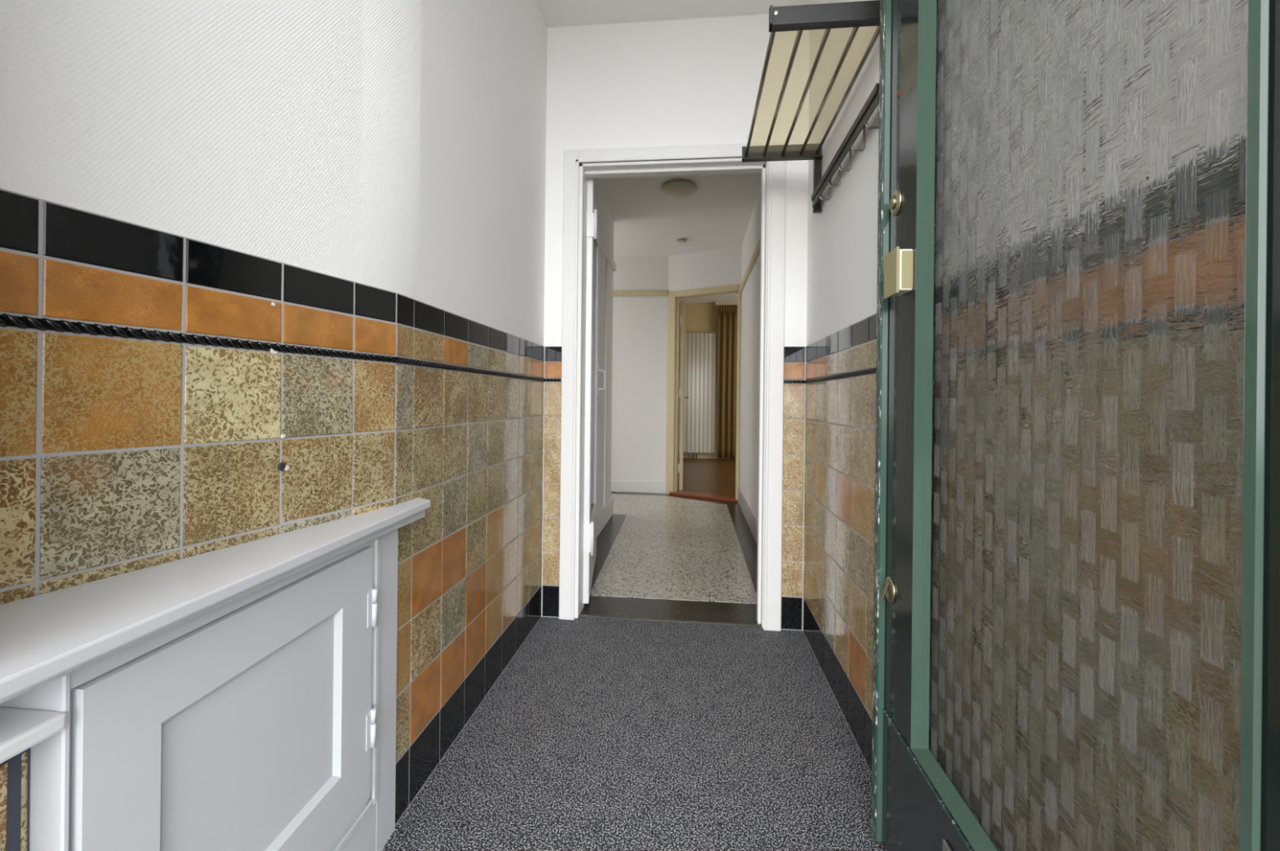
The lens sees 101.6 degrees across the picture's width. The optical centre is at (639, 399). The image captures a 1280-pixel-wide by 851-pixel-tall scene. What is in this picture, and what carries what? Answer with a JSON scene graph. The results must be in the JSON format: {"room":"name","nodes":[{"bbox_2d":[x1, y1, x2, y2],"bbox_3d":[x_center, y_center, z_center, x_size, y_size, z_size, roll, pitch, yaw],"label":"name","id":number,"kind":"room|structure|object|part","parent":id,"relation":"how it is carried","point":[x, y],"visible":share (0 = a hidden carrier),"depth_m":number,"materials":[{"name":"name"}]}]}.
{"room":"entrance hall","nodes":[
{"label":"entrance hall","id":0,"kind":"room"},
{"bbox_2d":[0,0,546,826],"bbox_3d":[-0.674,-0.358,1.366,0.298,2.699,2.094,1,0,9],"label":"wall","id":1,"kind":"structure","parent":0,"point":[268,268],"depth_m":0.94,"materials":[{"name":"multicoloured tile"}]},
{"bbox_3d":[-0.694,-0.093,0.770,0.007,0.016,0.895,1,0,18],"label":"rope moulding","id":2,"kind":"part","parent":1,"relation":"part of","materials":[{"name":"black ceramic"}]},
{"bbox_3d":[-0.497,-0.091,1.788,0.007,0.016,1.194,1,0,6],"label":"rope moulding","id":3,"kind":"part","parent":1,"relation":"part of","materials":[{"name":"black ceramic"}]},
{"bbox_2d":[593,178,613,514],"bbox_3d":[-1.338,-0.280,3.599,2.010,2.530,1.988,1,0,6],"label":"wall","id":4,"kind":"structure","parent":0,"point":[606,222],"depth_m":4.03,"materials":[{"name":"white paint"}]},
{"bbox_2d":[596,497,613,537],"bbox_3d":[-0.391,0.912,3.550,0.128,0.155,1.924,1,0,6],"label":"baseboard","id":5,"kind":"structure","parent":4,"relation":"attached to","point":[603,516],"depth_m":4.06,"materials":[{"name":"white wood"}]},
{"bbox_2d":[603,259,609,506],"bbox_3d":[-0.299,-0.134,3.824,0.014,1.940,0.790,1,0,6],"label":"door frame","id":6,"kind":"structure","parent":4,"relation":"attached to","point":[607,264],"depth_m":4.11,"materials":[{"name":"white wood"}]},
{"bbox_2d":[599,236,616,271],"bbox_3d":[-0.267,-1.139,4.003,0.022,0.060,1.010,1,0,6],"label":"rail","id":7,"kind":"object","parent":4,"relation":"attached to","point":[604,250],"visible":0.58,"depth_m":4.05,"materials":[{"name":"beige wood"}]},
{"bbox_2d":[381,457,884,850],"bbox_3d":[0.244,1.028,4.522,4.800,0.068,9.050,1,0,6],"label":"floor","id":8,"kind":"structure","parent":0,"point":[597,735],"depth_m":1.59,"materials":[{"name":"grey carpet"}]},
{"bbox_2d":[0,497,430,850],"bbox_3d":[-0.636,0.617,0.870,0.250,0.751,0.863,1,0,6],"label":"base cabinet","id":9,"kind":"object","parent":8,"relation":"on","point":[242,697],"visible":1,"depth_m":0.73,"materials":[{"name":"white wood"}]},
{"bbox_2d":[0,707,66,850],"bbox_3d":[-0.692,0.655,0.473,0.202,0.673,0.144,1,0,6],"label":"pier","id":10,"kind":"object","parent":9,"relation":"attached to","point":[20,730],"visible":1,"depth_m":0.52,"materials":[{"name":"paint"}]},
{"bbox_3d":[-0.579,0.565,0.817,0.013,0.519,0.537,1,0,3],"label":"door","id":11,"kind":"part","parent":9,"relation":"part of","materials":[{"name":"white wood"}]},
{"bbox_3d":[-0.578,0.553,0.809,0.010,0.321,0.353,1,0,3],"label":"panel moulding","id":12,"kind":"part","parent":9,"relation":"part of","materials":[{"name":"white wood"}]},
{"bbox_2d":[579,614,760,626],"bbox_3d":[0.130,0.997,2.353,0.817,0.006,0.021,1,0,6],"label":"threshold strip","id":13,"kind":"object","parent":8,"relation":"on","point":[580,615],"visible":1,"depth_m":2.35,"materials":[{"name":"silver metal"}]},
{"bbox_2d":[669,490,737,502],"bbox_3d":[0.664,0.992,5.363,0.758,0.028,0.140,1,0,32],"label":"threshold","id":14,"kind":"object","parent":8,"relation":"on","point":[708,496],"visible":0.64,"depth_m":5.32,"materials":[{"name":"brown wood"}]},
{"bbox_2d":[611,256,668,493],"bbox_3d":[-0.912,-0.341,5.726,2.430,2.660,0.100,1,0,6],"label":"wall","id":15,"kind":"structure","parent":0,"point":[640,323],"depth_m":5.58,"materials":[{"name":"white paint"}]},
{"bbox_2d":[610,480,666,493],"bbox_3d":[-0.881,0.921,5.662,2.330,0.124,0.016,1,0,6],"label":"baseboard","id":16,"kind":"structure","parent":15,"relation":"attached to","point":[633,486],"depth_m":5.57,"materials":[{"name":"white wood"}]},
{"bbox_2d":[613,290,667,296],"bbox_3d":[-0.861,-1.145,5.660,2.328,0.060,0.022,1,0,6],"label":"rail","id":17,"kind":"object","parent":15,"relation":"attached to","point":[615,293],"visible":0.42,"depth_m":5.56,"materials":[{"name":"beige paint"}]},
{"bbox_2d":[536,0,813,27],"bbox_3d":[-0.059,-1.751,1.129,1.620,0.100,2.432,1,0,6],"label":"ceiling","id":18,"kind":"structure","parent":0,"point":[555,13],"depth_m":2.27,"materials":[{"name":"white paint"}]},
{"bbox_2d":[541,13,809,631],"bbox_3d":[0.099,-0.350,2.390,1.510,2.699,0.129,1,0,6],"label":"wall","id":19,"kind":"structure","parent":0,"point":[696,81],"depth_m":2.33,"materials":[{"name":"white paint"}]},
{"bbox_3d":[-0.396,-0.090,2.378,0.087,0.016,0.007,1,0,6],"label":"rope moulding","id":20,"kind":"part","parent":19,"relation":"part of","materials":[{"name":"black ceramic"}]},
{"bbox_2d":[582,177,605,604],"bbox_3d":[-0.256,-0.041,2.843,0.136,2.015,0.795,1,0,-4],"label":"door","id":21,"kind":"structure","parent":19,"relation":"in","point":[592,366],"depth_m":2.47,"materials":[{"name":"white wood"}]},
{"bbox_3d":[-0.264,-0.149,2.852,0.006,1.570,0.565,1,0,-2],"label":"glass pane","id":22,"kind":"part","parent":21,"relation":"part of","materials":[{"name":"white"}]},
{"bbox_3d":[-0.233,-0.121,3.181,0.050,0.127,0.013,1,0,-3],"label":"handle","id":23,"kind":"part","parent":21,"relation":"part of","materials":[{"name":"white metal"}]},
{"bbox_2d":[559,142,786,631],"bbox_3d":[0.140,-0.062,2.380,0.984,2.125,0.150,1,0,6],"label":"door frame","id":24,"kind":"structure","parent":19,"relation":"attached to","point":[580,165],"depth_m":2.33,"materials":[{"name":"white wood"}]},
{"bbox_3d":[0.674,-0.078,2.270,0.104,0.016,0.007,1,0,6],"label":"rope moulding","id":25,"kind":"part","parent":19,"relation":"part of","materials":[{"name":"black ceramic"}]},
{"bbox_2d":[595,173,760,257],"bbox_3d":[-0.636,-1.588,4.162,3.266,0.100,3.248,1,0,6],"label":"ceiling","id":26,"kind":"structure","parent":0,"point":[647,222],"depth_m":4.27,"materials":[{"name":"white paint"}]},
{"bbox_2d":[661,179,697,199],"bbox_3d":[0.280,-1.492,3.732,0.260,0.071,0.260,1,0,6],"label":"ceiling lamp","id":27,"kind":"object","parent":26,"relation":"attached to","point":[675,188],"visible":1,"depth_m":3.66,"materials":[{"name":"beige glass"}]},
{"bbox_2d":[675,237,686,244],"bbox_3d":[0.393,-1.508,4.957,0.104,0.036,0.103,1,0,6],"label":"smoke detector","id":28,"kind":"object","parent":26,"relation":"attached to","point":[680,240],"visible":1,"depth_m":4.92,"materials":[{"name":"plastic"}]},
{"bbox_2d":[668,244,742,292],"bbox_3d":[0.678,-1.397,5.382,0.818,0.515,0.100,1,0,32],"label":"wall","id":29,"kind":"structure","parent":0,"point":[720,267],"depth_m":5.33,"materials":[{"name":"white paint"}]},
{"bbox_2d":[678,301,688,490],"bbox_3d":[0.503,-0.041,5.921,0.107,2.030,0.719,1,0,6],"label":"door","id":30,"kind":"structure","parent":29,"relation":"in","point":[682,319],"depth_m":5.59,"materials":[{"name":"beige paint"}]},
{"bbox_3d":[0.478,-0.041,5.933,0.038,2.030,0.700,1,0,5],"label":"panel","id":31,"kind":"part","parent":30,"relation":"part of","materials":[{"name":"beige paint"}]},
{"bbox_3d":[0.505,-0.196,5.931,0.012,1.400,0.500,1,0,5],"label":"raised panel","id":32,"kind":"part","parent":30,"relation":"part of","materials":[{"name":"beige paint"}]},
{"bbox_2d":[665,284,741,500],"bbox_3d":[0.660,-0.067,5.375,0.818,2.145,0.115,1,0,32],"label":"door frame","id":33,"kind":"structure","parent":29,"relation":"attached to","point":[673,297],"depth_m":5.51,"materials":[{"name":"beige paint"}]},
{"bbox_2d":[678,302,737,454],"bbox_3d":[1.058,-0.320,8.959,4.300,2.660,0.100,1,0,6],"label":"wall","id":34,"kind":"structure","parent":0,"point":[700,317],"depth_m":8.91,"materials":[{"name":"beige paint"}]},
{"bbox_2d":[678,333,716,458],"bbox_3d":[0.972,-0.066,8.847,0.627,2.130,0.140,1,0,6],"label":"radiator","id":35,"kind":"object","parent":34,"relation":"attached to","point":[700,355],"visible":0.94,"depth_m":8.82,"materials":[{"name":"metal"}]},
{"bbox_2d":[678,453,735,459],"bbox_3d":[1.038,0.968,8.902,4.100,0.067,0.014,1,0,6],"label":"baseboard","id":36,"kind":"structure","parent":34,"relation":"attached to","point":[699,456],"depth_m":8.89,"materials":[{"name":"brown wood"}]},
{"bbox_2d":[680,293,737,303],"bbox_3d":[0.885,-1.702,7.099,4.300,0.100,3.900,1,0,6],"label":"ceiling","id":37,"kind":"structure","parent":0,"point":[726,297],"depth_m":8.54,"materials":[{"name":"white paint"}]},
{"bbox_2d":[715,301,737,305],"bbox_3d":[1.879,-1.611,8.692,1.240,0.060,0.030,1,0,6],"label":"rail","id":38,"kind":"object","parent":37,"relation":"attached to","point":[717,303],"visible":0.42,"depth_m":8.72,"materials":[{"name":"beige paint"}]},
{"bbox_2d":[716,306,737,458],"bbox_3d":[1.715,-0.288,8.704,0.840,2.540,0.064,1,0,6],"label":"curtain","id":39,"kind":"object","parent":38,"relation":"hanging from","point":[727,318],"visible":0.45,"depth_m":8.73,"materials":[{"name":"brown fabric"}]},
{"bbox_2d":[739,0,879,774],"bbox_3d":[0.803,-0.342,2.558,0.144,2.699,5.250,1,0,6],"label":"wall","id":40,"kind":"structure","parent":0,"point":[841,348],"depth_m":1.75,"materials":[{"name":"white paint"}]},
{"bbox_2d":[737,488,757,545],"bbox_3d":[0.829,0.935,3.751,0.014,0.135,2.708,1,0,6],"label":"baseboard","id":41,"kind":"structure","parent":40,"relation":"attached to","point":[750,519],"depth_m":4.16,"materials":[{"name":"white wood"}]},
{"bbox_2d":[739,236,760,293],"bbox_3d":[0.847,-1.077,3.756,0.022,0.060,2.718,1,0,6],"label":"rail","id":42,"kind":"object","parent":40,"relation":"attached to","point":[757,251],"visible":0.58,"depth_m":4.12,"materials":[{"name":"beige paint"}]},
{"bbox_2d":[742,0,879,213],"bbox_3d":[0.516,-0.843,1.673,0.306,0.314,0.760,1,0,6],"label":"coat rack","id":43,"kind":"object","parent":40,"relation":"attached to","point":[857,14],"visible":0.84,"depth_m":1.48,"materials":[{"name":"black metal"}]},
{"bbox_3d":[0.382,-0.965,1.695,0.012,0.012,0.728,1,0,6],"label":"rod","id":44,"kind":"part","parent":43,"relation":"part of","materials":[{"name":"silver metal"}]},
{"bbox_3d":[0.452,-0.965,1.688,0.012,0.012,0.728,1,0,6],"label":"rod","id":45,"kind":"part","parent":43,"relation":"part of","materials":[{"name":"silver metal"}]},
{"bbox_3d":[0.522,-0.964,1.681,0.012,0.012,0.728,1,0,6],"label":"rod","id":46,"kind":"part","parent":43,"relation":"part of","materials":[{"name":"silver metal"}]},
{"bbox_3d":[0.592,-0.963,1.674,0.012,0.012,0.728,1,0,6],"label":"rod","id":47,"kind":"part","parent":43,"relation":"part of","materials":[{"name":"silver metal"}]},
{"bbox_3d":[0.634,-0.772,1.671,0.009,0.049,0.726,1,0,6],"label":"hook rail","id":48,"kind":"part","parent":43,"relation":"part of","materials":[{"name":"metal"}]},
{"bbox_3d":[0.653,-0.962,1.668,0.012,0.012,0.728,1,0,6],"label":"rod","id":49,"kind":"part","parent":43,"relation":"part of","materials":[{"name":"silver metal"}]},
{"bbox_3d":[0.622,-0.079,1.324,0.007,0.016,1.918,1,0,6],"label":"rope moulding","id":50,"kind":"part","parent":40,"relation":"part of","materials":[{"name":"black ceramic"}]},
{"bbox_2d":[871,0,1279,850],"bbox_3d":[0.514,-0.068,0.723,0.079,2.115,0.921,1,0,6],"label":"door","id":51,"kind":"structure","parent":40,"relation":"in","point":[1077,590],"depth_m":0.62,"materials":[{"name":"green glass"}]},
{"bbox_3d":[0.514,-0.258,1.067,0.006,0.092,0.070,1,0,6],"label":"plate","id":52,"kind":"part","parent":51,"relation":"part of","materials":[{"name":"beige metal"}]},
{"bbox_3d":[0.530,-0.259,1.034,0.021,0.074,0.002,1,0,6],"label":"plate","id":53,"kind":"part","parent":51,"relation":"part of","materials":[{"name":"beige metal"}]}
]}

